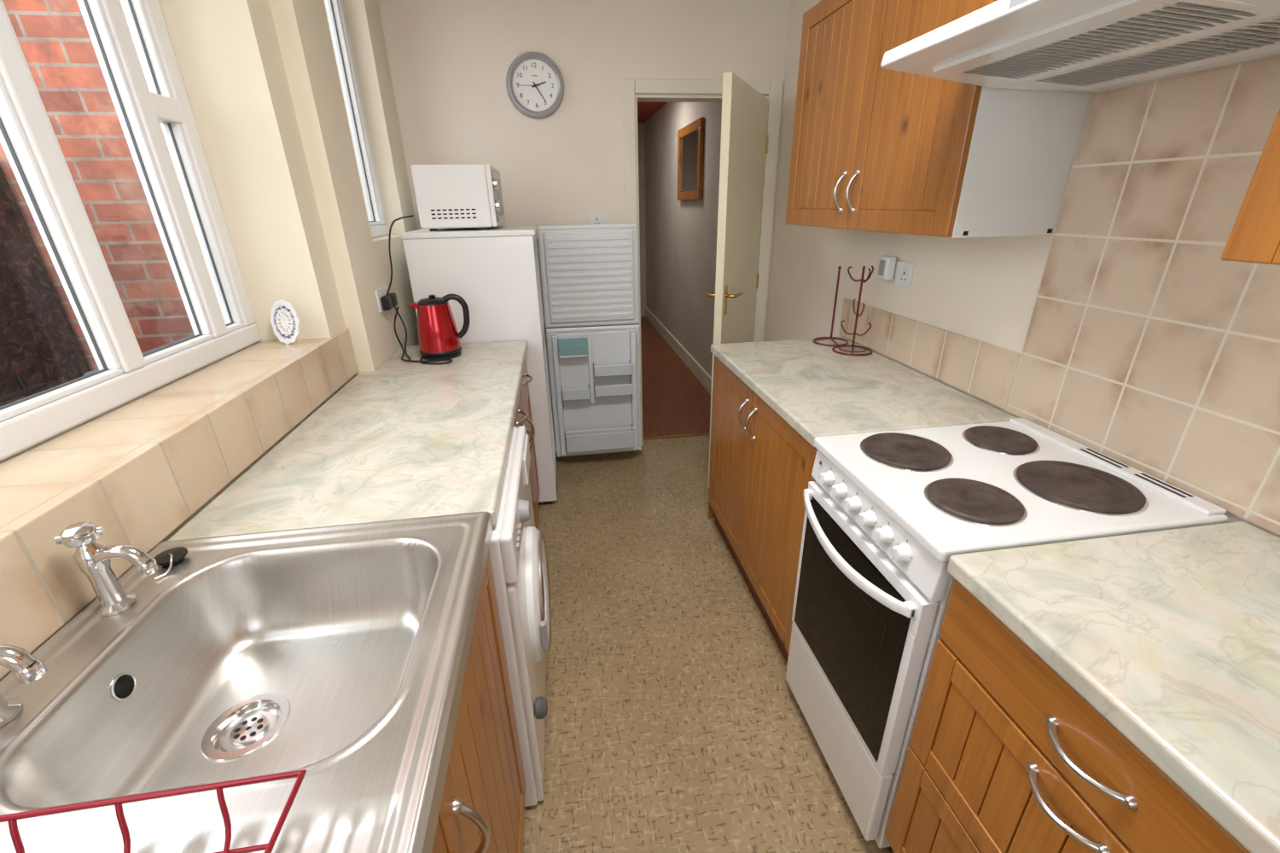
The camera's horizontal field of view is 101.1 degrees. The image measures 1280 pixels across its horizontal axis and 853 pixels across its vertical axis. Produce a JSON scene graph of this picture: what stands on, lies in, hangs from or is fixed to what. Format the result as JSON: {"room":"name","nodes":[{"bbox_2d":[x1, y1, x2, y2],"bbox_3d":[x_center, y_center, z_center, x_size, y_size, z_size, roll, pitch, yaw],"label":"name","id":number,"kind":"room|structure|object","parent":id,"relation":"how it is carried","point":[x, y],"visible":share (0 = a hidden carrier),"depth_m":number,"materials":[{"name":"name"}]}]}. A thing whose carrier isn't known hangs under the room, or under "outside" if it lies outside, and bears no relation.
{"room":"kitchen","nodes":[
{"label":"kitchen","id":0,"kind":"room"},
{"bbox_2d":[0,0,418,681],"bbox_3d":[-1.027,-0.096,0.740,0.380,2.600,4.533,-4,23,-8],"label":"wall","id":1,"kind":"structure","parent":0,"point":[262,81],"depth_m":1.69,"materials":[{"name":"beige paint"}]},
{"bbox_2d":[0,76,123,422],"bbox_3d":[-1.157,-0.472,0.608,0.040,1.120,0.860,-4,23,-8],"label":"window frame","id":2,"kind":"structure","parent":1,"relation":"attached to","point":[8,115],"depth_m":1.08,"materials":[{"name":"white plastic"}]},
{"bbox_2d":[0,117,108,410],"bbox_3d":[-1.160,-0.471,0.608,0.006,1.092,0.832,-4,23,-8],"label":"gasket","id":3,"kind":"object","parent":2,"relation":"attached to","point":[2,126],"visible":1,"depth_m":1.08,"materials":[{"name":"grey plastic"}]},
{"bbox_2d":[0,0,145,372],"bbox_3d":[-1.229,-0.648,1.027,0.060,1.120,0.060,-4,23,-8],"label":"mullion","id":4,"kind":"object","parent":1,"relation":"attached to","point":[14,74],"visible":0.6,"depth_m":1.09,"materials":[{"name":"white plastic"}]},
{"bbox_2d":[0,0,213,365],"bbox_3d":[-1.254,-0.716,1.189,0.040,1.120,0.295,-4,23,-8],"label":"window frame","id":5,"kind":"structure","parent":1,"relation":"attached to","point":[96,7],"depth_m":1.34,"materials":[{"name":"white plastic"}]},
{"bbox_2d":[83,0,202,356],"bbox_3d":[-1.257,-0.716,1.189,0.006,1.092,0.267,-4,23,-8],"label":"gasket","id":6,"kind":"object","parent":5,"relation":"attached to","point":[85,2],"visible":0.56,"depth_m":1.35,"materials":[{"name":"grey plastic"}]},
{"bbox_2d":[0,0,261,460],"bbox_3d":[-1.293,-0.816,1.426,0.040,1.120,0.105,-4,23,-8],"label":"window frame","id":7,"kind":"structure","parent":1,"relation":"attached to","point":[138,7],"depth_m":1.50,"materials":[{"name":"white plastic"}]},
{"bbox_2d":[128,0,233,325],"bbox_3d":[-1.296,-0.816,1.426,0.006,1.092,0.077,-4,23,-8],"label":"gasket","id":8,"kind":"object","parent":7,"relation":"attached to","point":[129,1],"visible":0.53,"depth_m":1.50,"materials":[{"name":"grey plastic"}]},
{"bbox_2d":[76,0,227,337],"bbox_3d":[-1.282,-0.784,1.351,0.060,1.120,0.060,-4,23,-8],"label":"mullion","id":9,"kind":"object","parent":1,"relation":"attached to","point":[113,10],"visible":0.54,"depth_m":1.38,"materials":[{"name":"white plastic"}]},
{"bbox_2d":[0,337,330,536],"bbox_3d":[-1.010,0.094,0.871,0.220,0.008,2.020,-4,23,-8],"label":"windowsill","id":10,"kind":"structure","parent":1,"relation":"attached to","point":[32,481],"depth_m":1.05,"materials":[{"name":"beige tile"}]},
{"bbox_2d":[270,299,300,344],"bbox_3d":[-1.145,-0.337,1.701,0.118,0.142,0.029,7,24,18],"label":"decorative plate","id":11,"kind":"object","parent":10,"relation":"on","point":[284,322],"visible":1,"depth_m":1.70,"materials":[{"name":"white ceramic"}]},
{"bbox_2d":[149,91,182,122],"bbox_3d":[-1.295,-0.852,1.408,0.060,0.060,0.110,-4,23,-8],"label":"transom","id":12,"kind":"object","parent":1,"relation":"attached to","point":[166,108],"visible":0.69,"depth_m":1.41,"materials":[{"name":"white plastic"}]},
{"bbox_2d":[0,328,358,680],"bbox_3d":[-0.820,0.361,0.437,0.009,0.167,3.368,-4,23,-8],"label":"backsplash","id":13,"kind":"structure","parent":1,"relation":"attached to","point":[140,502],"depth_m":0.98,"materials":[{"name":"beige tile"}]},
{"bbox_2d":[326,0,381,226],"bbox_3d":[-1.221,-1.317,2.119,0.040,0.960,0.420,-4,23,-8],"label":"bead","id":14,"kind":"object","parent":1,"relation":"attached to","point":[340,27],"visible":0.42,"depth_m":2.30,"materials":[{"name":"white plastic"}]},
{"bbox_2d":[330,0,375,222],"bbox_3d":[-1.224,-1.317,2.118,0.006,0.932,0.392,-4,23,-8],"label":"gasket","id":15,"kind":"object","parent":14,"relation":"attached to","point":[331,3],"visible":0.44,"depth_m":2.30,"materials":[{"name":"grey plastic"}]},
{"bbox_2d":[325,0,388,238],"bbox_3d":[-1.223,-1.317,2.118,0.060,1.060,0.520,-4,23,-8],"label":"frame","id":16,"kind":"object","parent":1,"relation":"attached to","point":[376,230],"visible":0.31,"depth_m":2.34,"materials":[{"name":"white plastic"}]},
{"bbox_2d":[374,285,387,312],"bbox_3d":[-1.052,-0.524,2.162,0.012,0.086,0.146,-4,23,-8],"label":"wall socket","id":17,"kind":"object","parent":1,"relation":"attached to","point":[381,292],"visible":0.66,"depth_m":2.11,"materials":[{"name":"white plastic"}]},
{"bbox_2d":[388,292,410,360],"bbox_3d":[-0.986,-0.421,2.188,0.049,0.242,0.216,-18,28,-34],"label":"plug","id":18,"kind":"object","parent":17,"relation":"attached to","point":[393,297],"visible":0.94,"depth_m":2.22,"materials":[{"name":"black plastic"}]},
{"bbox_2d":[380,215,413,310],"bbox_3d":[-1.016,-0.684,2.187,0.063,0.353,0.276,4,24,13],"label":"plug","id":19,"kind":"object","parent":1,"relation":"attached to","point":[386,303],"visible":1,"depth_m":2.15,"materials":[{"name":"black plastic"}]},
{"bbox_2d":[378,0,790,453],"bbox_3d":[-0.232,-1.074,3.012,2.300,2.600,0.117,-4,23,-8],"label":"wall","id":20,"kind":"structure","parent":0,"point":[450,61],"depth_m":2.65,"materials":[{"name":"beige paint"}]},
{"bbox_2d":[506,52,564,118],"bbox_3d":[-0.520,-1.696,2.621,0.284,0.284,0.030,-4,23,-8],"label":"wall clock","id":21,"kind":"object","parent":20,"relation":"attached to","point":[534,83],"visible":1,"depth_m":2.62,"materials":[{"name":"grey plastic"}]},
{"bbox_2d":[588,211,605,224],"bbox_3d":[-0.239,-1.140,2.913,0.086,0.086,0.012,-4,23,-8],"label":"wall socket","id":22,"kind":"object","parent":20,"relation":"attached to","point":[595,218],"visible":0.81,"depth_m":2.90,"materials":[{"name":"white plastic"}]},
{"bbox_2d":[634,93,768,446],"bbox_3d":[0.338,-0.841,3.205,0.721,2.000,0.117,-4,23,-8],"label":"lining","id":23,"kind":"object","parent":20,"relation":"attached to","point":[638,97],"visible":0.33,"depth_m":2.81,"materials":[{"name":"beige wood"}]},
{"bbox_2d":[622,78,782,342],"bbox_3d":[0.349,-0.844,3.130,0.855,2.065,0.021,-4,23,-8],"label":"trim","id":24,"kind":"structure","parent":20,"relation":"attached to","point":[631,87],"depth_m":2.83,"materials":[{"name":"beige wood"}]},
{"bbox_2d":[707,71,768,488],"bbox_3d":[0.536,-0.693,2.870,0.048,1.967,0.744,9,25,23],"label":"leaf","id":25,"kind":"object","parent":20,"relation":"attached to","point":[744,121],"depth_m":2.59,"materials":[{"name":"beige wood"}]},
{"bbox_2d":[723,285,727,314],"bbox_3d":[0.419,-0.619,2.575,0.004,0.140,0.040,9,25,22],"label":"backplate","id":26,"kind":"object","parent":25,"relation":"attached to","point":[726,286],"visible":1,"depth_m":2.57,"materials":[{"name":"gold metal"}]},
{"bbox_2d":[726,292,743,297],"bbox_3d":[0.464,-0.648,2.599,0.059,0.020,0.124,9,25,23],"label":"lever","id":27,"kind":"object","parent":26,"relation":"attached to","point":[736,295],"visible":1,"depth_m":2.55,"materials":[{"name":"gold metal"}]},
{"bbox_2d":[565,424,634,453],"bbox_3d":[-0.241,0.059,3.162,0.402,0.138,0.110,-4,23,-8],"label":"shelf","id":28,"kind":"object","parent":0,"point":[579,438],"depth_m":3.13,"materials":[{"name":"plastic"}]},
{"bbox_2d":[637,122,646,316],"bbox_3d":[-0.380,-2.652,6.998,1.100,2.400,0.100,-4,23,-8],"label":"wall","id":29,"kind":"structure","parent":0,"point":[640,125],"depth_m":6.95,"materials":[{"name":"beige paint"}]},
{"bbox_2d":[637,101,667,122],"bbox_3d":[-0.038,-3.011,4.626,1.200,0.100,4.250,-4,23,-8],"label":"ceiling","id":30,"kind":"structure","parent":0,"point":[645,109],"depth_m":5.58,"materials":[{"name":"red paint"}]},
{"bbox_2d":[644,101,721,377],"bbox_3d":[0.428,-1.894,5.173,0.100,2.400,4.250,-4,23,-8],"label":"wall","id":31,"kind":"structure","parent":0,"point":[681,235],"depth_m":5.08,"materials":[{"name":"beige paint"}]},
{"bbox_2d":[645,306,711,395],"bbox_3d":[0.395,-0.832,5.565,0.020,0.140,4.140,-4,23,-8],"label":"baseboard","id":32,"kind":"structure","parent":31,"relation":"attached to","point":[697,370],"depth_m":5.30,"materials":[{"name":"grey wood"}]},
{"bbox_2d":[677,116,704,200],"bbox_3d":[0.422,-2.250,4.501,0.034,0.580,0.800,-4,23,-8],"label":"wall mirror","id":33,"kind":"object","parent":31,"relation":"attached to","point":[690,138],"visible":1,"depth_m":4.43,"materials":[{"name":"brown wood"}]},
{"bbox_2d":[680,129,698,191],"bbox_3d":[0.426,-2.250,4.502,0.012,0.440,0.660,-4,23,-8],"label":"mirror glass","id":34,"kind":"object","parent":33,"relation":"attached to","point":[689,139],"depth_m":4.49,"materials":[{"name":"grey mirror"}]},
{"bbox_2d":[523,316,892,852],"bbox_3d":[-0.279,0.250,3.352,2.500,0.100,9.000,-4,23,-8],"label":"floor","id":35,"kind":"structure","parent":0,"point":[675,723],"depth_m":1.78,"materials":[{"name":"plastic"}]},
{"bbox_2d":[431,548,525,852],"bbox_3d":[-0.490,0.845,0.714,0.621,0.870,1.042,-4,23,-8],"label":"base cabinet","id":36,"kind":"object","parent":35,"relation":"on","point":[482,811],"visible":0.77,"depth_m":0.92,"materials":[{"name":"brown wood"}]},
{"bbox_2d":[0,512,492,852],"bbox_3d":[-0.517,0.486,0.566,0.601,0.188,1.095,-4,23,-8],"label":"sink","id":37,"kind":"object","parent":36,"relation":"in","point":[339,654],"visible":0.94,"depth_m":0.77,"materials":[{"name":"silver metal"}]},
{"bbox_2d":[0,644,47,727],"bbox_3d":[-0.772,0.290,0.625,0.104,0.150,0.051,-4,23,-8],"label":"tap","id":38,"kind":"object","parent":37,"relation":"on","point":[27,669],"depth_m":0.63,"materials":[{"name":"silver metal"}]},
{"bbox_2d":[54,522,158,617],"bbox_3d":[-0.802,0.213,0.807,0.104,0.150,0.051,-4,23,-8],"label":"tap","id":39,"kind":"object","parent":37,"relation":"on","point":[92,559],"depth_m":0.80,"materials":[{"name":"silver metal"}]},
{"bbox_2d":[0,769,306,852],"bbox_3d":[-0.499,0.452,0.339,0.400,0.065,0.367,-4,23,-8],"label":"dish rack","id":40,"kind":"object","parent":37,"relation":"on","point":[12,819],"visible":1,"depth_m":0.50,"materials":[{"name":"red metal"}]},
{"bbox_2d":[153,546,187,579],"bbox_3d":[-0.829,0.235,0.920,0.048,0.021,0.078,-4,23,-8],"label":"plug","id":41,"kind":"object","parent":37,"relation":"on","point":[172,556],"depth_m":0.93,"materials":[{"name":"black rubber"}]},
{"bbox_2d":[488,426,551,807],"bbox_3d":[-0.573,0.527,1.477,0.628,0.862,0.600,-4,23,-8],"label":"washing machine","id":42,"kind":"object","parent":35,"relation":"on","point":[517,549],"visible":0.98,"depth_m":1.30,"materials":[{"name":"white metal"}]},
{"bbox_2d":[400,223,641,504],"bbox_3d":[-0.500,-0.318,2.798,1.080,1.385,0.555,-4,23,-8],"label":"refrigerator","id":43,"kind":"object","parent":35,"relation":"on","point":[590,280],"visible":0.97,"depth_m":2.81,"materials":[{"name":"white metal"}]},
{"bbox_2d":[410,164,505,231],"bbox_3d":[-0.810,-1.054,2.440,0.338,0.260,0.441,-4,23,-8],"label":"microwave oven","id":44,"kind":"object","parent":43,"relation":"on","point":[448,196],"visible":0.99,"depth_m":2.24,"materials":[{"name":"white metal"}]},
{"bbox_2d":[536,223,639,328],"bbox_3d":[-0.270,-0.815,2.873,0.530,0.533,0.072,-4,23,-8],"label":"door","id":45,"kind":"structure","parent":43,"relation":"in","point":[590,279],"depth_m":2.84,"materials":[{"name":"white plastic"}]},
{"bbox_2d":[546,323,641,457],"bbox_3d":[-0.256,-0.195,3.124,0.530,0.795,0.095,-4,23,-8],"label":"door","id":46,"kind":"structure","parent":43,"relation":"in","point":[608,344],"depth_m":3.07,"materials":[{"name":"white plastic"}]},
{"bbox_2d":[513,360,539,529],"bbox_3d":[-0.702,0.227,2.185,0.558,0.868,0.900,-4,23,-8],"label":"base cabinet","id":47,"kind":"object","parent":35,"relation":"on","point":[523,415],"visible":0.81,"depth_m":2.31,"materials":[{"name":"orange wood"}]},
{"bbox_2d":[167,339,527,541],"bbox_3d":[-0.712,-0.076,1.728,0.610,0.038,1.509,-4,23,-8],"label":"countertop","id":48,"kind":"structure","parent":47,"relation":"on","point":[401,439],"depth_m":1.33,"materials":[{"name":"stone"}]},
{"bbox_2d":[393,293,469,364],"bbox_3d":[-0.880,-0.409,2.150,0.322,0.250,0.217,8,24,20],"label":"electric kettle","id":49,"kind":"object","parent":48,"relation":"on","point":[439,336],"visible":1,"depth_m":2.11,"materials":[{"name":"red metal"}]},
{"bbox_2d":[642,431,709,440],"bbox_3d":[0.348,0.058,3.638,0.697,0.006,0.040,-4,23,-8],"label":"threshold strip","id":50,"kind":"object","parent":35,"relation":"on","point":[708,433],"visible":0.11,"depth_m":3.62,"materials":[{"name":"brown wood"}]},
{"bbox_2d":[707,355,817,663],"bbox_3d":[0.681,0.248,2.071,0.625,0.870,1.002,-4,23,-8],"label":"base cabinet","id":51,"kind":"object","parent":35,"relation":"on","point":[761,468],"visible":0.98,"depth_m":1.89,"materials":[{"name":"orange wood"}]},
{"bbox_2d":[710,337,1017,447],"bbox_3d":[0.688,-0.174,1.897,0.613,0.038,1.005,-4,23,-8],"label":"countertop","id":52,"kind":"structure","parent":51,"relation":"on","point":[818,391],"depth_m":1.71,"materials":[{"name":"stone"}]},
{"bbox_2d":[813,266,848,346],"bbox_3d":[0.826,-0.514,2.231,0.147,0.319,0.147,-4,23,-8],"label":"holder","id":53,"kind":"object","parent":52,"relation":"on","point":[831,338],"visible":0.98,"depth_m":2.25,"materials":[{"name":"red metal"}]},
{"bbox_2d":[832,266,873,355],"bbox_3d":[0.864,-0.462,2.089,0.155,0.333,0.155,2,23,7],"label":"mug tree","id":54,"kind":"object","parent":52,"relation":"on","point":[862,280],"visible":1,"depth_m":2.10,"materials":[{"name":"red metal"}]},
{"bbox_2d":[785,418,1227,849],"bbox_3d":[0.777,0.515,1.369,0.659,0.923,0.504,-4,23,-8],"label":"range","id":55,"kind":"object","parent":35,"relation":"on","point":[887,513],"visible":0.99,"depth_m":1.17,"materials":[{"name":"white metal"}]},
{"bbox_2d":[791,481,938,775],"bbox_3d":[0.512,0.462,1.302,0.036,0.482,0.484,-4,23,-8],"label":"oven","id":56,"kind":"object","parent":55,"relation":"in","point":[875,660],"depth_m":1.20,"materials":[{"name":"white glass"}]},
{"bbox_2d":[814,418,1227,562],"bbox_3d":[0.794,0.109,1.200,0.608,0.041,0.504,-4,23,-8],"label":"cooktop","id":57,"kind":"object","parent":55,"relation":"in","point":[1019,482],"depth_m":1.10,"materials":[{"name":"white metal"}]},
{"bbox_2d":[885,579,1249,852],"bbox_3d":[0.953,0.936,0.435,0.626,0.870,1.548,-4,23,-8],"label":"drawer unit","id":58,"kind":"object","parent":35,"relation":"on","point":[1003,755],"visible":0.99,"depth_m":0.82,"materials":[{"name":"orange wood"}]},
{"bbox_3d":[1.015,0.997,0.140,0.590,0.754,0.944,-4,23,-8],"label":"base cabinet","id":59,"kind":"object","parent":35,"relation":"on","visible":0},
{"bbox_2d":[947,521,1279,852],"bbox_3d":[0.961,0.518,0.252,0.613,0.038,1.572,-4,23,-8],"label":"countertop","id":60,"kind":"structure","parent":59,"relation":"on","point":[1172,637],"depth_m":0.74,"materials":[{"name":"stone"}]},
{"bbox_2d":[764,0,1279,537],"bbox_3d":[1.189,-0.263,1.037,0.140,2.600,4.533,-4,23,-8],"label":"wall","id":61,"kind":"structure","parent":0,"point":[984,289],"depth_m":2.02,"materials":[{"name":"beige paint"}]},
{"bbox_2d":[885,260,914,288],"bbox_3d":[0.965,-0.570,1.962,0.012,0.086,0.146,-4,23,-8],"label":"wall socket","id":62,"kind":"object","parent":61,"relation":"attached to","point":[903,274],"visible":0.74,"depth_m":1.94,"materials":[{"name":"white plastic"}]},
{"bbox_2d":[877,255,896,279],"bbox_3d":[0.930,-0.600,1.990,0.042,0.085,0.055,-4,23,-8],"label":"plug adaptor","id":63,"kind":"object","parent":62,"relation":"attached to","point":[887,265],"visible":1,"depth_m":1.97,"materials":[{"name":"white plastic"}]},
{"bbox_2d":[838,298,1020,409],"bbox_3d":[0.988,-0.310,1.941,0.010,0.166,0.973,-4,23,-8],"label":"backsplash","id":64,"kind":"structure","parent":61,"relation":"attached to","point":[985,371],"depth_m":1.78,"materials":[{"name":"beige tile"}]},
{"bbox_2d":[785,0,1091,238],"bbox_3d":[0.809,-0.997,1.631,0.341,0.720,0.991,-4,23,-8],"label":"upper cabinet","id":65,"kind":"object","parent":61,"relation":"attached to","point":[875,148],"visible":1,"depth_m":1.40,"materials":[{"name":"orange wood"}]},
{"bbox_2d":[1005,52,1279,535],"bbox_3d":[1.241,-0.014,0.227,0.009,0.949,2.450,-4,23,-8],"label":"backsplash","id":66,"kind":"structure","parent":61,"relation":"attached to","point":[1157,354],"depth_m":1.09,"materials":[{"name":"beige tile"}]},
{"bbox_2d":[1221,109,1279,265],"bbox_3d":[1.049,-0.388,0.185,0.341,0.720,1.018,-4,23,-8],"label":"upper cabinet","id":67,"kind":"object","parent":61,"relation":"attached to","point":[1254,236],"visible":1,"depth_m":0.72,"materials":[{"name":"orange wood"}]},
{"bbox_3d":[0.941,-0.918,0.824,0.306,0.240,0.580,-4,23,-8],"label":"upper cabinet","id":68,"kind":"object","parent":61,"relation":"attached to","visible":0},
{"bbox_2d":[880,0,1279,92],"bbox_3d":[0.822,-0.716,0.889,0.536,0.174,0.576,-4,23,-8],"label":"extractor hood","id":69,"kind":"object","parent":68,"relation":"attached to","point":[1056,45],"visible":1,"depth_m":0.88,"materials":[{"name":"white metal"}]},
{"label":"outside","id":70,"kind":"structure","parent":0,"visible":0},
{"bbox_3d":[-3.409,2.049,-0.241,4.890,0.100,7.020,-4,23,-8],"label":"ground","id":71,"kind":"structure","parent":70,"visible":0},
{"bbox_2d":[0,374,46,407],"bbox_3d":[-2.010,0.636,1.389,0.020,1.180,1.550,-4,23,-8],"label":"iron railing","id":72,"kind":"object","parent":71,"relation":"on","point":[25,391],"visible":0.16,"depth_m":1.81,"materials":[{"name":"black metal"}]},
{"bbox_2d":[0,165,90,406],"bbox_3d":[-2.522,0.561,0.641,0.100,1.920,4.500,-4,23,-8],"label":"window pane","id":73,"kind":"object","parent":71,"relation":"on","point":[38,342],"visible":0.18,"depth_m":2.40,"materials":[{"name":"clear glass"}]},
{"bbox_2d":[82,334,194,376],"bbox_3d":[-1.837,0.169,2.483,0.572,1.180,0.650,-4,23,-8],"label":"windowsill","id":74,"kind":"structure","parent":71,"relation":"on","point":[191,335],"depth_m":2.27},
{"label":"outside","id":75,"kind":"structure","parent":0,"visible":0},
{"bbox_2d":[0,0,194,371],"bbox_3d":[-3.172,-1.464,2.271,3.550,4.400,0.180,-4,23,-8],"label":"brick wall","id":76,"kind":"structure","parent":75,"point":[53,36],"depth_m":2.41,"materials":[{"name":"red brick"}]},
{"bbox_3d":[0.379,-0.625,2.592,0.004,0.140,0.040,9,25,23],"label":"backplate","id":77,"kind":"object","parent":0,"visible":0},
{"bbox_2d":[706,290,715,296],"bbox_3d":[0.374,-0.663,2.637,0.059,0.020,0.124,9,25,23],"label":"lever","id":78,"kind":"object","parent":77,"relation":"attached to","point":[711,293],"visible":0.85,"depth_m":2.59,"materials":[{"name":"gold metal"}]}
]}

